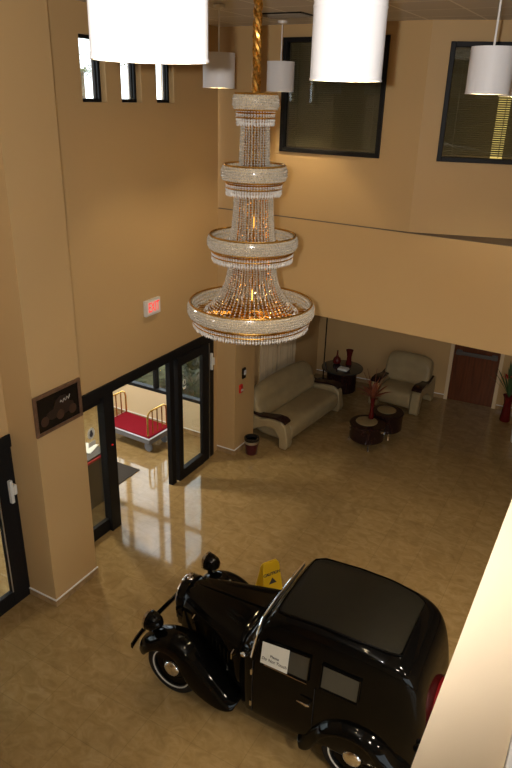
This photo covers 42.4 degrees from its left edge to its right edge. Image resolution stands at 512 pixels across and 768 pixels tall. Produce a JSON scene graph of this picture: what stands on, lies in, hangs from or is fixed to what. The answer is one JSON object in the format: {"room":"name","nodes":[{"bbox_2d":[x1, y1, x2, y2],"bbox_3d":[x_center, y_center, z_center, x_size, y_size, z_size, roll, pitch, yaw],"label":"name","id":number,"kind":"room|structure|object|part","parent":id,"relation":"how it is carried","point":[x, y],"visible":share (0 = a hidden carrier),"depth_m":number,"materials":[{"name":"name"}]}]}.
{"room":"hotel lobby","nodes":[
{"label":"hotel lobby","id":0,"kind":"room"},
{"bbox_2d":[0,0,95,598],"bbox_3d":[-2.261,-0.474,6.795,0.440,6.330,0.682,14,26,26],"label":"pillar","id":1,"kind":"structure","parent":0,"point":[39,352],"depth_m":6.47,"materials":[{"name":"brown paint"}]},
{"bbox_2d":[31,377,82,438],"bbox_3d":[-2.083,0.247,6.965,0.030,0.450,0.665,14,26,26],"label":"wall sign","id":2,"kind":"object","parent":1,"relation":"attached to","point":[53,409],"visible":1,"depth_m":6.95,"materials":[{"name":"black wood"}]},
{"bbox_2d":[29,566,97,606],"bbox_3d":[-2.326,2.384,8.029,0.435,0.099,0.710,14,26,26],"label":"baseboard","id":3,"kind":"structure","parent":1,"relation":"attached to","point":[56,602],"depth_m":7.81,"materials":[{"name":"wood"}]},
{"bbox_2d":[113,384,199,431],"bbox_3d":[-1.878,-0.945,11.445,3.420,3.500,0.150,14,26,26],"label":"wall","id":4,"kind":"structure","parent":0,"point":[139,400],"depth_m":11.90,"materials":[{"name":"beige paint"}]},
{"bbox_2d":[114,406,199,436],"bbox_3d":[-2.009,0.629,12.081,2.912,0.099,0.014,14,26,26],"label":"baseboard","id":5,"kind":"structure","parent":4,"relation":"attached to","point":[186,430],"depth_m":11.93,"materials":[{"name":"wood"}]},
{"bbox_2d":[128,368,199,403],"bbox_3d":[-1.807,-1.068,11.319,2.898,2.568,0.100,14,26,26],"label":"window","id":6,"kind":"structure","parent":4,"relation":"in","point":[155,387],"depth_m":11.70,"materials":[{"name":"black metal"}]},
{"bbox_2d":[0,0,319,451],"bbox_3d":[-2.228,-0.736,7.411,0.200,6.340,14.820,14,26,26],"label":"wall","id":7,"kind":"structure","parent":0,"point":[140,178],"depth_m":8.07,"materials":[{"name":"brown paint"}]},
{"bbox_2d":[0,434,29,616],"bbox_3d":[-3.178,1.830,6.681,0.220,2.150,1.990,14,26,26],"label":"door","id":8,"kind":"structure","parent":7,"relation":"in","point":[10,520],"depth_m":7.39,"materials":[{"name":"black metal"}]},
{"bbox_2d":[78,34,101,101],"bbox_3d":[-1.804,-3.335,6.985,0.060,0.643,0.378,14,26,26],"label":"window","id":9,"kind":"structure","parent":7,"relation":"in","point":[95,67],"depth_m":7.11,"materials":[{"name":"black metal"}]},
{"bbox_3d":[-1.749,-3.356,7.043,0.005,0.580,0.020,14,26,26],"label":"blind cord","id":10,"kind":"part","parent":9,"relation":"part of","materials":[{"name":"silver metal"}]},
{"bbox_2d":[122,63,136,101],"bbox_3d":[-1.501,-3.542,7.481,0.060,0.643,0.353,14,26,26],"label":"window","id":11,"kind":"structure","parent":7,"relation":"in","point":[131,66],"depth_m":7.61,"materials":[{"name":"black metal"}]},
{"bbox_3d":[-1.452,-3.559,7.529,0.005,0.580,0.020,14,26,26],"label":"blind cord","id":12,"kind":"part","parent":11,"relation":"part of","materials":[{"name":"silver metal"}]},
{"bbox_2d":[82,332,214,541],"bbox_3d":[-1.541,0.714,9.330,0.250,2.165,3.265,14,26,26],"label":"door","id":13,"kind":"structure","parent":7,"relation":"in","point":[202,347],"depth_m":9.52,"materials":[{"name":"black metal"}]},
{"bbox_2d":[143,296,160,316],"bbox_3d":[-1.366,-1.018,8.689,0.050,0.210,0.310,14,26,26],"label":"exit sign","id":14,"kind":"object","parent":7,"relation":"attached to","point":[151,306],"visible":1,"depth_m":8.65,"materials":[{"name":"white plastic"}]},
{"bbox_2d":[157,64,168,102],"bbox_3d":[-1.187,-3.757,7.996,0.060,0.643,0.353,14,26,26],"label":"window","id":15,"kind":"structure","parent":7,"relation":"in","point":[165,70],"depth_m":8.11,"materials":[{"name":"black metal"}]},
{"bbox_3d":[-1.138,-3.774,8.043,0.005,0.580,0.020,14,26,26],"label":"blind cord","id":16,"kind":"part","parent":15,"relation":"part of","materials":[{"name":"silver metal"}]},
{"bbox_3d":[0.440,-1.778,11.803,0.024,0.024,1.600,14,26,26],"label":"curtain rod","id":17,"kind":"object","parent":7,"relation":"attached to","visible":0},
{"bbox_2d":[259,336,277,381],"bbox_3d":[0.224,-0.558,11.996,0.059,2.340,0.642,14,26,26],"label":"curtain","id":18,"kind":"object","parent":17,"relation":"hanging from","point":[268,353],"visible":0.14,"depth_m":12.01,"materials":[{"name":"beige fabric"}]},
{"bbox_2d":[277,332,295,370],"bbox_3d":[0.574,-0.774,12.514,0.059,2.340,0.762,14,26,26],"label":"curtain","id":19,"kind":"object","parent":17,"relation":"hanging from","point":[286,350],"visible":0.17,"depth_m":12.58,"materials":[{"name":"beige fabric"}]},
{"bbox_2d":[217,334,254,449],"bbox_3d":[-0.382,-0.216,10.846,0.470,2.720,0.635,14,26,26],"label":"column","id":20,"kind":"structure","parent":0,"point":[235,410],"depth_m":10.77,"materials":[{"name":"brown paint"}]},
{"bbox_2d":[217,442,244,454],"bbox_3d":[-0.348,1.001,11.333,0.345,0.099,0.662,14,26,26],"label":"baseboard","id":21,"kind":"structure","parent":20,"relation":"attached to","point":[219,448],"depth_m":11.08,"materials":[{"name":"wood"}]},
{"bbox_2d":[239,384,242,392],"bbox_3d":[-0.238,0.076,10.684,0.047,0.140,0.080,14,26,26],"label":"fire alarm pull station","id":22,"kind":"object","parent":20,"relation":"attached to","point":[240,385],"visible":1,"depth_m":10.66,"materials":[{"name":"red plastic"}]},
{"bbox_2d":[242,367,245,378],"bbox_3d":[-0.187,-0.174,10.660,0.049,0.180,0.090,14,26,26],"label":"fire alarm strobe","id":23,"kind":"object","parent":20,"relation":"attached to","point":[244,368],"visible":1,"depth_m":10.63,"materials":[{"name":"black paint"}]},
{"bbox_2d":[0,373,511,767],"bbox_3d":[0.622,2.743,7.673,12.900,0.120,16.100,14,26,26],"label":"floor","id":24,"kind":"structure","parent":0,"point":[424,510],"depth_m":8.72,"materials":[{"name":"tile"}]},
{"bbox_2d":[86,442,103,509],"bbox_3d":[-2.559,1.362,9.486,0.590,0.800,0.750,14,26,26],"label":"base cabinet","id":25,"kind":"object","parent":24,"relation":"on","point":[93,459],"visible":0.06,"depth_m":9.40,"materials":[{"name":"brown"}]},
{"bbox_2d":[86,443,98,453],"bbox_3d":[-2.424,0.922,9.493,0.220,0.006,0.280,6,24,11],"label":"paper sheet","id":26,"kind":"object","parent":25,"relation":"on","point":[90,450],"visible":0.5,"depth_m":9.48,"materials":[{"name":"white paper"}]},
{"bbox_2d":[117,462,139,483],"bbox_3d":[-2.532,1.388,10.414,1.100,0.011,0.840,14,26,26],"label":"floor mat","id":27,"kind":"object","parent":24,"relation":"on","point":[124,471],"visible":0.24,"depth_m":10.44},
{"bbox_2d":[113,391,167,451],"bbox_3d":[-2.038,0.619,11.283,1.060,0.756,0.580,15,27,29],"label":"luggage cart","id":28,"kind":"object","parent":24,"relation":"on","point":[147,431],"visible":0.76,"depth_m":11.18,"materials":[{"name":"red fabric"}]},
{"bbox_3d":[-2.042,0.756,11.343,1.040,0.115,0.560,15,27,29],"label":"cart frame","id":29,"kind":"part","parent":28,"relation":"part of","materials":[{"name":"silver metal"}]},
{"bbox_2d":[244,434,258,455],"bbox_3d":[-0.075,1.021,11.049,0.250,0.305,0.250,14,26,26],"label":"trash can","id":30,"kind":"object","parent":24,"relation":"on","point":[251,441],"visible":1,"depth_m":10.99,"materials":[{"name":"red plastic"}]},
{"bbox_3d":[-0.072,0.911,11.001,0.250,0.065,0.250,14,26,26],"label":"lid","id":31,"kind":"part","parent":30,"relation":"part of","materials":[{"name":"black paint"}]},
{"bbox_2d":[256,559,281,589],"bbox_3d":[0.159,2.314,7.839,0.264,0.508,0.275,-12,27,-28],"label":"sign","id":32,"kind":"object","parent":24,"relation":"on","point":[269,575],"visible":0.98,"depth_m":7.77,"materials":[{"name":"yellow plastic"}]},
{"bbox_2d":[131,552,448,767],"bbox_3d":[0.384,2.438,6.312,3.183,1.517,1.345,14,26,26],"label":"car","id":33,"kind":"object","parent":24,"relation":"on","point":[368,664],"visible":0.98,"depth_m":5.72,"materials":[{"name":"black paint"}]},
{"bbox_2d":[181,577,280,682],"bbox_3d":[-0.293,2.350,6.686,0.942,0.621,1.007,14,26,26],"label":"hood","id":34,"kind":"object","parent":33,"relation":"attached to","point":[220,616],"depth_m":6.41,"materials":[{"name":"black paint"}]},
{"bbox_2d":[260,641,289,673],"bbox_3d":[0.162,2.345,5.681,0.260,0.235,0.041,14,26,26],"label":"card","id":35,"kind":"object","parent":33,"relation":"in","point":[276,657],"visible":1,"depth_m":5.68,"materials":[{"name":"white paper"}]},
{"bbox_3d":[0.229,2.073,6.131,0.044,0.401,0.995,15,27,28],"label":"windscreen frame","id":36,"kind":"part","parent":33,"relation":"part of","materials":[{"name":"silver metal"}]},
{"bbox_3d":[0.409,2.736,5.669,0.120,0.021,0.055,14,26,26],"label":"door handle","id":37,"kind":"part","parent":33,"relation":"part of","materials":[{"name":"silver metal"}]},
{"bbox_2d":[253,361,342,449],"bbox_3d":[0.711,0.268,12.037,0.990,0.932,2.060,17,28,31],"label":"sofa","id":38,"kind":"object","parent":24,"relation":"on","point":[290,399],"visible":0.95,"depth_m":11.83,"materials":[{"name":"beige leather"}]},
{"bbox_3d":[0.173,0.750,11.408,0.990,0.523,0.170,17,28,31],"label":"armrest","id":39,"kind":"part","parent":38,"relation":"part of","materials":[{"name":"beige leather"}]},
{"bbox_3d":[0.208,0.529,11.291,0.800,0.088,0.190,17,28,31],"label":"wooden arm","id":40,"kind":"part","parent":38,"relation":"part of","materials":[{"name":"brown wood"}]},
{"bbox_3d":[0.505,0.062,12.106,0.380,0.650,1.980,17,28,31],"label":"backrest","id":41,"kind":"part","parent":38,"relation":"part of","materials":[{"name":"beige leather"}]},
{"bbox_3d":[0.762,0.497,12.093,0.790,0.365,1.700,17,28,31],"label":"seat","id":42,"kind":"part","parent":38,"relation":"part of","materials":[{"name":"beige leather"}]},
{"bbox_3d":[1.237,0.161,12.829,0.990,0.523,0.170,17,28,31],"label":"armrest","id":43,"kind":"part","parent":38,"relation":"part of","materials":[{"name":"beige leather"}]},
{"bbox_3d":[1.272,-0.059,12.711,0.800,0.088,0.190,17,28,31],"label":"wooden arm","id":44,"kind":"part","parent":38,"relation":"part of","materials":[{"name":"brown wood"}]},
{"bbox_2d":[318,318,327,379],"bbox_3d":[1.449,-1.050,13.630,0.340,2.120,0.340,14,26,26],"label":"floor lamp","id":45,"kind":"object","parent":24,"relation":"on","point":[322,377],"visible":0.27,"depth_m":13.76,"materials":[{"name":"black metal"}]},
{"bbox_2d":[322,360,362,394],"bbox_3d":[1.743,-0.099,13.476,0.840,0.535,0.840,12,26,23],"label":"table","id":46,"kind":"object","parent":24,"relation":"on","point":[347,379],"visible":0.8,"depth_m":13.25,"materials":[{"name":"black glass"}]},
{"bbox_2d":[333,350,340,363],"bbox_3d":[1.659,-0.550,13.475,0.170,0.285,0.170,14,26,26],"label":"bottle vase","id":47,"kind":"object","parent":46,"relation":"on","point":[336,360],"visible":1,"depth_m":13.44,"materials":[{"name":"red ceramic"}]},
{"bbox_3d":[1.750,-0.333,13.374,0.840,0.025,0.840,12,26,23],"label":"glass","id":48,"kind":"part","parent":46,"relation":"part of","materials":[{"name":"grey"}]},
{"bbox_2d":[337,366,348,371],"bbox_3d":[1.752,-0.306,13.234,0.200,0.035,0.140,14,26,26],"label":"magazine","id":49,"kind":"object","parent":46,"relation":"on","point":[341,368],"visible":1,"depth_m":13.20,"materials":[{"name":"white paper"}]},
{"bbox_2d":[346,349,353,364],"bbox_3d":[1.901,-0.547,13.454,0.148,0.310,0.148,-16,29,-35],"label":"vase","id":50,"kind":"object","parent":46,"relation":"on","point":[349,351],"visible":1,"depth_m":13.43,"materials":[{"name":"red ceramic"}]},
{"bbox_2d":[348,404,403,451],"bbox_3d":[2.144,0.757,11.623,1.182,0.460,0.666,-17,30,-37],"label":"coffee table","id":51,"kind":"object","parent":24,"relation":"on","point":[387,419],"visible":0.98,"depth_m":11.41,"materials":[{"name":"brown wood"}]},
{"bbox_2d":[358,369,388,418],"bbox_3d":[2.037,0.192,11.343,0.522,0.862,0.461,14,26,26],"label":"flower vase","id":52,"kind":"object","parent":51,"relation":"on","point":[372,392],"visible":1,"depth_m":11.32,"materials":[{"name":"red ceramic"}]},
{"bbox_2d":[368,350,435,415],"bbox_3d":[2.897,-0.079,12.972,1.020,0.932,0.990,15,27,29],"label":"armchair","id":53,"kind":"object","parent":24,"relation":"on","point":[409,379],"visible":0.98,"depth_m":12.89,"materials":[{"name":"beige leather"}]},
{"bbox_3d":[2.542,0.012,13.254,0.170,0.523,0.990,15,27,29],"label":"armrest","id":54,"kind":"part","parent":53,"relation":"part of","materials":[{"name":"beige leather"}]},
{"bbox_3d":[2.529,-0.205,13.127,0.190,0.088,0.800,15,27,29],"label":"wooden arm","id":55,"kind":"part","parent":53,"relation":"part of","materials":[{"name":"brown wood"}]},
{"bbox_3d":[2.854,0.156,13.010,0.660,0.365,0.790,15,27,29],"label":"seat","id":56,"kind":"part","parent":53,"relation":"part of","materials":[{"name":"beige leather"}]},
{"bbox_3d":[3.038,-0.304,13.109,0.940,0.650,0.380,15,27,29],"label":"backrest","id":57,"kind":"part","parent":53,"relation":"part of","materials":[{"name":"beige leather"}]},
{"bbox_3d":[3.242,0.206,12.854,0.170,0.523,0.990,15,27,29],"label":"armrest","id":58,"kind":"part","parent":53,"relation":"part of","materials":[{"name":"beige leather"}]},
{"bbox_3d":[3.230,-0.011,12.727,0.190,0.088,0.800,15,27,29],"label":"wooden arm","id":59,"kind":"part","parent":53,"relation":"part of","materials":[{"name":"brown wood"}]},
{"bbox_2d":[491,361,511,422],"bbox_3d":[4.663,0.135,12.235,0.684,1.225,0.595,-12,27,-28],"label":"potted plant","id":60,"kind":"object","parent":24,"relation":"on","point":[506,409],"visible":1,"depth_m":12.30,"materials":[{"name":"green plant"}]},
{"bbox_3d":[4.709,0.452,12.393,0.220,0.520,0.218,14,26,26],"label":"pot","id":61,"kind":"part","parent":60,"relation":"part of","materials":[{"name":"red ceramic"}]},
{"bbox_2d":[77,0,511,26],"bbox_3d":[2.007,-2.880,4.475,10.100,0.150,16.100,14,26,26],"label":"ceiling","id":62,"kind":"structure","parent":0,"point":[235,12],"depth_m":6.67,"materials":[{"name":"paint"}]},
{"bbox_2d":[87,0,208,63],"bbox_3d":[-0.287,-1.246,1.700,0.330,0.746,0.330,14,26,26],"label":"pendant lamp","id":63,"kind":"object","parent":62,"relation":"hanging from","point":[124,31],"visible":1,"depth_m":1.70,"materials":[{"name":"white fabric"}]},
{"bbox_2d":[203,4,234,88],"bbox_3d":[-0.372,-3.380,6.627,0.330,0.746,0.330,14,26,26],"label":"pendant lamp","id":64,"kind":"object","parent":62,"relation":"hanging from","point":[220,70],"visible":0.85,"depth_m":6.59,"materials":[{"name":"beige fabric"}]},
{"bbox_3d":[-0.378,-3.186,6.711,0.325,0.325,0.325,14,26,26],"label":"lamp shade","id":65,"kind":"part","parent":64,"relation":"part of","materials":[{"name":"white fabric"}]},
{"bbox_3d":[-0.369,-3.478,6.584,0.015,0.512,0.015,-16,29,-35],"label":"lamp rod","id":66,"kind":"part","parent":64,"relation":"part of","materials":[{"name":"white metal"}]},
{"bbox_2d":[187,0,314,344],"bbox_3d":[-0.012,-1.598,4.823,1.016,2.579,1.016,0,24,-5],"label":"chandelier","id":67,"kind":"object","parent":62,"relation":"hanging from","point":[244,311],"visible":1,"depth_m":4.88,"materials":[{"name":"clear glass"}]},
{"bbox_2d":[203,257,297,318],"bbox_3d":[-0.034,-0.807,5.168,0.756,0.498,0.755,14,26,26],"label":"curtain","id":68,"kind":"object","parent":67,"relation":"hanging from","point":[238,300],"depth_m":5.09,"materials":[{"name":"clear glass"}]},
{"bbox_2d":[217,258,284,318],"bbox_3d":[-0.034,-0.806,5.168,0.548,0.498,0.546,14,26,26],"label":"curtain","id":69,"kind":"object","parent":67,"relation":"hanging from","point":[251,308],"depth_m":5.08,"materials":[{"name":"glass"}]},
{"bbox_2d":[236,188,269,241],"bbox_3d":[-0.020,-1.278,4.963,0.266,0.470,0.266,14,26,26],"label":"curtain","id":70,"kind":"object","parent":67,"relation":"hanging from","point":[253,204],"depth_m":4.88,"materials":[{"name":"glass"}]},
{"bbox_2d":[230,184,275,241],"bbox_3d":[-0.021,-1.278,4.963,0.366,0.469,0.364,14,26,26],"label":"curtain","id":71,"kind":"object","parent":67,"relation":"hanging from","point":[267,190],"depth_m":4.88,"materials":[{"name":"clear glass"}]},
{"bbox_3d":[-0.022,-1.241,4.979,0.022,1.800,0.022,-16,29,-35],"label":"rod","id":72,"kind":"part","parent":67,"relation":"part of","materials":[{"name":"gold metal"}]},
{"bbox_2d":[239,111,269,166],"bbox_3d":[-0.009,-1.728,4.767,0.240,0.448,0.239,14,26,26],"label":"curtain","id":73,"kind":"object","parent":67,"relation":"hanging from","point":[254,117],"depth_m":4.69,"materials":[{"name":"clear glass"}]},
{"bbox_2d":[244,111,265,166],"bbox_3d":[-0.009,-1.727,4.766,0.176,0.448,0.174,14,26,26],"label":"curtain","id":74,"kind":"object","parent":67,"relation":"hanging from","point":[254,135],"depth_m":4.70,"materials":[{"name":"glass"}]},
{"bbox_3d":[0.010,-2.391,4.478,0.068,0.824,0.068,14,26,26],"label":"braided rod","id":75,"kind":"part","parent":67,"relation":"part of","materials":[{"name":"gold metal"}]},
{"bbox_2d":[266,20,294,91],"bbox_3d":[0.296,-3.832,7.734,0.330,0.746,0.330,14,26,26],"label":"pendant lamp","id":76,"kind":"object","parent":62,"relation":"hanging from","point":[280,74],"visible":1,"depth_m":7.69,"materials":[{"name":"beige fabric"}]},
{"bbox_3d":[0.290,-3.639,7.818,0.325,0.325,0.325,14,26,26],"label":"lamp shade","id":77,"kind":"part","parent":76,"relation":"part of","materials":[{"name":"white fabric"}]},
{"bbox_3d":[0.298,-3.931,7.691,0.015,0.512,0.015,4,24,6],"label":"lamp rod","id":78,"kind":"part","parent":76,"relation":"part of","materials":[{"name":"white metal"}]},
{"bbox_2d":[262,12,312,18],"bbox_3d":[0.314,-3.998,7.156,0.540,0.025,0.300,14,26,26],"label":"ceiling vent","id":79,"kind":"object","parent":62,"relation":"in","point":[275,14],"visible":0.86,"depth_m":7.09,"materials":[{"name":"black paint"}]},
{"bbox_2d":[309,0,388,81],"bbox_3d":[0.418,-1.726,2.867,0.330,0.746,0.330,14,26,26],"label":"pendant lamp","id":80,"kind":"object","parent":62,"relation":"hanging from","point":[348,36],"visible":1,"depth_m":2.83,"materials":[{"name":"beige fabric"}]},
{"bbox_2d":[465,0,511,94],"bbox_3d":[1.778,-2.561,4.910,0.330,0.746,0.330,14,26,26],"label":"pendant lamp","id":81,"kind":"object","parent":62,"relation":"hanging from","point":[490,66],"visible":1,"depth_m":4.88,"materials":[{"name":"beige fabric"}]},
{"bbox_3d":[1.773,-2.368,4.994,0.325,0.325,0.325,14,26,26],"label":"lamp shade","id":82,"kind":"part","parent":81,"relation":"part of","materials":[{"name":"white fabric"}]},
{"bbox_3d":[1.781,-2.660,4.867,0.015,0.512,0.015,-16,29,-35],"label":"lamp rod","id":83,"kind":"part","parent":81,"relation":"part of","materials":[{"name":"white metal"}]},
{"bbox_2d":[498,81,511,96],"bbox_3d":[2.426,-3.005,5.970,0.330,0.746,0.330,14,26,26],"label":"pendant lamp","id":84,"kind":"object","parent":62,"relation":"hanging from","point":[510,93],"visible":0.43,"depth_m":6.00,"materials":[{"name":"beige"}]},
{"bbox_2d":[218,20,432,231],"bbox_3d":[0.714,-3.337,8.550,2.990,2.330,0.160,16,27,29],"label":"wall","id":85,"kind":"structure","parent":0,"point":[360,191],"depth_m":8.39,"materials":[{"name":"brown paint"}]},
{"bbox_2d":[279,35,390,158],"bbox_3d":[1.104,-3.617,8.465,1.702,1.650,0.690,16,27,29],"label":"window","id":86,"kind":"structure","parent":85,"relation":"in","point":[319,117],"depth_m":8.44,"materials":[{"name":"black glass"}]},
{"bbox_2d":[217,209,511,355],"bbox_3d":[3.394,-0.909,7.692,9.500,1.290,0.250,16,27,29],"label":"wall","id":87,"kind":"structure","parent":85,"relation":"attached to","point":[459,292],"depth_m":8.42,"materials":[{"name":"brown paint"}]},
{"bbox_2d":[218,208,511,246],"bbox_3d":[3.885,-1.788,8.115,9.370,0.006,2.539,14,26,26],"label":"trim","id":88,"kind":"structure","parent":85,"relation":"attached to","point":[497,241],"depth_m":8.01,"materials":[{"name":"brown"}]},
{"bbox_2d":[316,316,511,407],"bbox_3d":[5.521,-0.630,12.188,9.622,2.730,0.200,12,26,23],"label":"wall","id":89,"kind":"structure","parent":0,"point":[372,347],"depth_m":13.60,"materials":[{"name":"brown paint"}]},
{"bbox_2d":[316,369,443,397],"bbox_3d":[2.553,-0.016,13.854,2.738,0.099,0.014,12,26,23],"label":"baseboard","id":90,"kind":"structure","parent":89,"relation":"attached to","point":[318,371],"depth_m":13.97,"materials":[{"name":"tile"}]},
{"bbox_2d":[443,344,504,408],"bbox_3d":[4.282,-0.612,12.756,1.002,2.160,0.135,12,26,23],"label":"door","id":91,"kind":"structure","parent":89,"relation":"in","point":[470,371],"depth_m":12.94,"materials":[{"name":"brown wood"}]},
{"bbox_2d":[495,404,511,411],"bbox_3d":[7.155,0.970,11.885,5.444,0.099,0.014,12,26,23],"label":"baseboard","id":92,"kind":"structure","parent":89,"relation":"attached to","point":[499,407],"depth_m":12.91,"materials":[{"name":"wood"}]},
{"bbox_2d":[408,20,511,238],"bbox_3d":[5.065,-2.632,7.208,6.400,2.330,0.160,7,24,11],"label":"wall","id":93,"kind":"structure","parent":0,"point":[449,198],"depth_m":7.85,"materials":[{"name":"brown paint"}]},
{"bbox_2d":[436,41,511,164],"bbox_3d":[2.905,-3.225,7.755,1.675,1.570,0.690,7,24,11],"label":"window","id":94,"kind":"structure","parent":93,"relation":"in","point":[474,128],"depth_m":7.70,"materials":[{"name":"black glass"}]},
{"bbox_2d":[490,99,510,158],"bbox_3d":[2.916,-3.091,7.849,0.140,0.950,0.140,14,26,26],"label":"window blind","id":95,"kind":"object","parent":94,"relation":"attached to","point":[503,99],"depth_m":7.82,"materials":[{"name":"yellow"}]},
{"bbox_3d":[3.096,1.079,2.107,4.000,0.300,10.300,14,26,26],"label":"floor","id":96,"kind":"structure","parent":0,"visible":0},
{"bbox_2d":[411,500,511,767],"bbox_3d":[0.972,0.915,2.464,0.106,1.995,8.900,14,26,26],"label":"parapet","id":97,"kind":"object","parent":96,"relation":"attached to","point":[469,725],"visible":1,"depth_m":0.99,"materials":[{"name":"beige paint"}]},
{"bbox_2d":[504,735,511,767],"bbox_3d":[1.045,0.375,2.194,0.024,0.815,8.900,14,26,26],"label":"trim","id":98,"kind":"structure","parent":97,"relation":"attached to","point":[508,762],"depth_m":0.87,"materials":[{"name":"white"}]},
{"label":"outside","id":99,"kind":"structure","parent":0,"visible":0},
{"bbox_3d":[-11.600,-2.595,19.685,21.300,0.250,46.000,14,26,26],"label":"ground","id":100,"kind":"structure","parent":99,"visible":0},
{"bbox_2d":[79,39,126,98],"bbox_3d":[-4.014,-4.453,15.773,3.313,6.675,3.570,14,26,26],"label":"palm tree","id":101,"kind":"object","parent":100,"relation":"on","point":[84,70],"visible":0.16,"depth_m":14.70,"materials":[{"name":"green plant"}]},
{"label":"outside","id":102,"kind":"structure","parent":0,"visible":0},
{"bbox_2d":[135,365,199,397],"bbox_3d":[4.161,-3.420,22.591,3.230,0.250,25.300,14,26,26],"label":"garden bed","id":103,"kind":"object","parent":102,"point":[148,377],"depth_m":14.23,"materials":[{"name":"green plant"}]},
{"bbox_2d":[159,357,199,396],"bbox_3d":[-1.356,-0.274,13.878,1.469,0.758,1.430,14,26,26],"label":"shrub","id":104,"kind":"object","parent":103,"relation":"on","point":[194,364],"visible":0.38,"depth_m":13.69,"materials":[{"name":"green plant"}]},
{"bbox_2d":[188,387,199,397],"bbox_3d":[-0.861,0.373,12.501,1.301,0.726,1.342,14,26,26],"label":"shrub","id":105,"kind":"object","parent":103,"relation":"on","point":[194,392],"visible":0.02,"depth_m":12.60,"materials":[{"name":"green plant"}]}
]}

